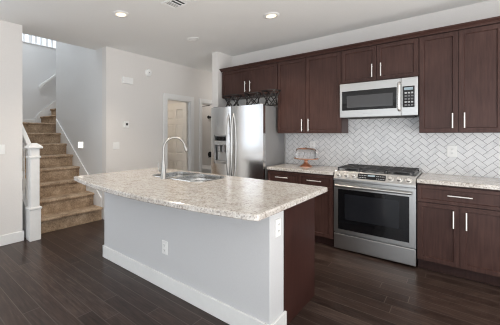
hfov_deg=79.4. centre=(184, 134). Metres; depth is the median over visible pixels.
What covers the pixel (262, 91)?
wire basket
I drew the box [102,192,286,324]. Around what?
wall
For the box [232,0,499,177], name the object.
wall
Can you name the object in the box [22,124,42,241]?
stair railing
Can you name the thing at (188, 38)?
ceiling speaker
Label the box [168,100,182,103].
wall
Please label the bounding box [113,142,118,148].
light switch
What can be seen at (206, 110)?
door
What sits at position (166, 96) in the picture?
trim
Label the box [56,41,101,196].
wall
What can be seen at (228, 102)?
wire basket
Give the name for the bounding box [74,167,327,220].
countertop
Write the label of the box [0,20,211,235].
wall
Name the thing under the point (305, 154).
cake stand
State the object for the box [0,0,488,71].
ceiling
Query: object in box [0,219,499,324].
floor
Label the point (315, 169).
countertop
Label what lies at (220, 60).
wall
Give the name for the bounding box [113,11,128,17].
recessed light
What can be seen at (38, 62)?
wall
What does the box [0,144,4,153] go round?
light switch
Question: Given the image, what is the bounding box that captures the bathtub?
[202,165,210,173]
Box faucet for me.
[158,136,187,178]
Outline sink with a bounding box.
[153,171,224,181]
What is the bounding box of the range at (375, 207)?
[334,164,421,266]
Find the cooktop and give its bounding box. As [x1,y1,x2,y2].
[338,164,421,178]
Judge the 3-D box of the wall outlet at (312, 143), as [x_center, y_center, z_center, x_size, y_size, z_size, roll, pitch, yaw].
[1.860,0.156,4.257,0.075,0.118,0.010,0,0,43]
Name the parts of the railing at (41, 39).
rail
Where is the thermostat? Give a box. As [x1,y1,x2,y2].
[123,121,128,127]
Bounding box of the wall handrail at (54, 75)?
[39,74,55,87]
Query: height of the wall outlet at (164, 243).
0.118 m
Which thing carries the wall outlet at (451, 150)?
attached to the wall at (395, 142)
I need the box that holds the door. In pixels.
[168,102,187,170]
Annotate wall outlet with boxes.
[162,240,167,254]
[275,218,280,237]
[310,141,314,147]
[447,145,456,156]
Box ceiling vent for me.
[161,0,195,9]
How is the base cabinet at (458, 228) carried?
on the floor
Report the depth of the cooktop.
3.32 m
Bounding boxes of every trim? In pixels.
[163,93,193,171]
[199,98,211,172]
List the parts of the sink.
bowl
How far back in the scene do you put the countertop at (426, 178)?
2.83 m
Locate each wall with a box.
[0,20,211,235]
[22,42,55,118]
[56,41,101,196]
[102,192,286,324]
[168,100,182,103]
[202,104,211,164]
[212,52,231,107]
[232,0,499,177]
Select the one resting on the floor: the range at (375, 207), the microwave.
the range at (375, 207)
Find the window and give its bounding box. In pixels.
[22,33,55,47]
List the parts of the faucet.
spout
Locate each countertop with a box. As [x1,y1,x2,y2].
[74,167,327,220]
[267,163,340,174]
[417,173,499,189]
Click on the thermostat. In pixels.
(125, 123)
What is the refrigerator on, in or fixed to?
on the floor
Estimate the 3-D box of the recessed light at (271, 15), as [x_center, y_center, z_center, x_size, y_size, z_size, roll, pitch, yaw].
[1.014,-1.389,3.427,0.188,0.010,0.188,0,0,43]
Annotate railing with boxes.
[22,33,55,48]
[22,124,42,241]
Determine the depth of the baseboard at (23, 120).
6.78 m
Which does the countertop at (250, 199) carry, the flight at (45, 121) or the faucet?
the faucet
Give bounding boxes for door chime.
[122,76,132,84]
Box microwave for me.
[340,76,418,118]
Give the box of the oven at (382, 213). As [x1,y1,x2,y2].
[334,180,415,247]
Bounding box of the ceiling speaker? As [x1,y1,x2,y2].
[187,37,198,40]
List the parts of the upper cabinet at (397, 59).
door, door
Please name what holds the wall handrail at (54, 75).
attached to the wall at (38, 62)
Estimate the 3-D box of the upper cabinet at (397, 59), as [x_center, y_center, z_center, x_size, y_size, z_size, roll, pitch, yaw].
[2.360,-0.845,3.544,0.771,0.427,0.378,0,0,43]
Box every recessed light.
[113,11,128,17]
[263,12,279,18]
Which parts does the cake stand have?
plate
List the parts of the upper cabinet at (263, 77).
door, door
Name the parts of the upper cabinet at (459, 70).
door, door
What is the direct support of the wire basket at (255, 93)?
on the refrigerator
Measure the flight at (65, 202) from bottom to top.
1.670 m
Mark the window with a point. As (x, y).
(26, 35)
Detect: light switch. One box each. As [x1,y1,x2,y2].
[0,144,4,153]
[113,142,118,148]
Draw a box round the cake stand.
[294,145,318,166]
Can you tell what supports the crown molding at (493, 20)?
attached to the upper cabinet at (263, 77)
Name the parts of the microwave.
handle, control panel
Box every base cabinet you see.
[268,170,334,245]
[284,197,314,324]
[417,183,499,286]
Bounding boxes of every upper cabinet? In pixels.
[222,63,277,99]
[278,51,347,132]
[341,37,418,83]
[419,23,499,132]
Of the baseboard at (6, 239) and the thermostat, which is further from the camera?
the thermostat
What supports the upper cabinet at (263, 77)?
attached to the wall at (395, 142)
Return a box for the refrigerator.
[211,103,283,179]
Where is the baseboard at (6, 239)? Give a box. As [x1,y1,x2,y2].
[0,231,22,245]
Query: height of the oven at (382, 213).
0.600 m
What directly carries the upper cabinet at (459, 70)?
attached to the wall at (395, 142)
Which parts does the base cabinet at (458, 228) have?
door, handle, drawer, handle, handle, door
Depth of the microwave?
3.35 m
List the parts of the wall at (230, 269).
baseboard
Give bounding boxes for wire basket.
[223,94,241,106]
[244,92,260,104]
[261,89,280,105]
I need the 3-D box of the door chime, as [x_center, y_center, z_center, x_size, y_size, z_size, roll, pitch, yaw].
[-0.954,-0.902,4.896,0.045,0.107,0.200,0,0,43]
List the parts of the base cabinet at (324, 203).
drawer, drawer, door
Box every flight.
[22,100,55,132]
[22,119,102,233]
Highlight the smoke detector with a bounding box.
[145,69,151,75]
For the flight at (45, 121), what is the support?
attached to the flight at (65, 202)
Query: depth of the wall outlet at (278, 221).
1.96 m
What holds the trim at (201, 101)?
attached to the wall at (140, 103)
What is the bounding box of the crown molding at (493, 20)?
[219,16,499,71]
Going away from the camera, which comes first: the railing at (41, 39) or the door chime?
the door chime
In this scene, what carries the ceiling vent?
in the ceiling
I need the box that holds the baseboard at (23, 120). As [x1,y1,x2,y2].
[22,119,34,122]
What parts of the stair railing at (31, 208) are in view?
handrail, newel post, neck moulding, moulding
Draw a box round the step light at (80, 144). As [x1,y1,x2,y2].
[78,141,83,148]
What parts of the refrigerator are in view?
freezer door, handle, handle, fridge door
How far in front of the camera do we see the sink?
3.21 m
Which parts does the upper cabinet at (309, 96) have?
door, door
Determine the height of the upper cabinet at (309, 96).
1.041 m
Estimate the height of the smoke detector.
0.132 m

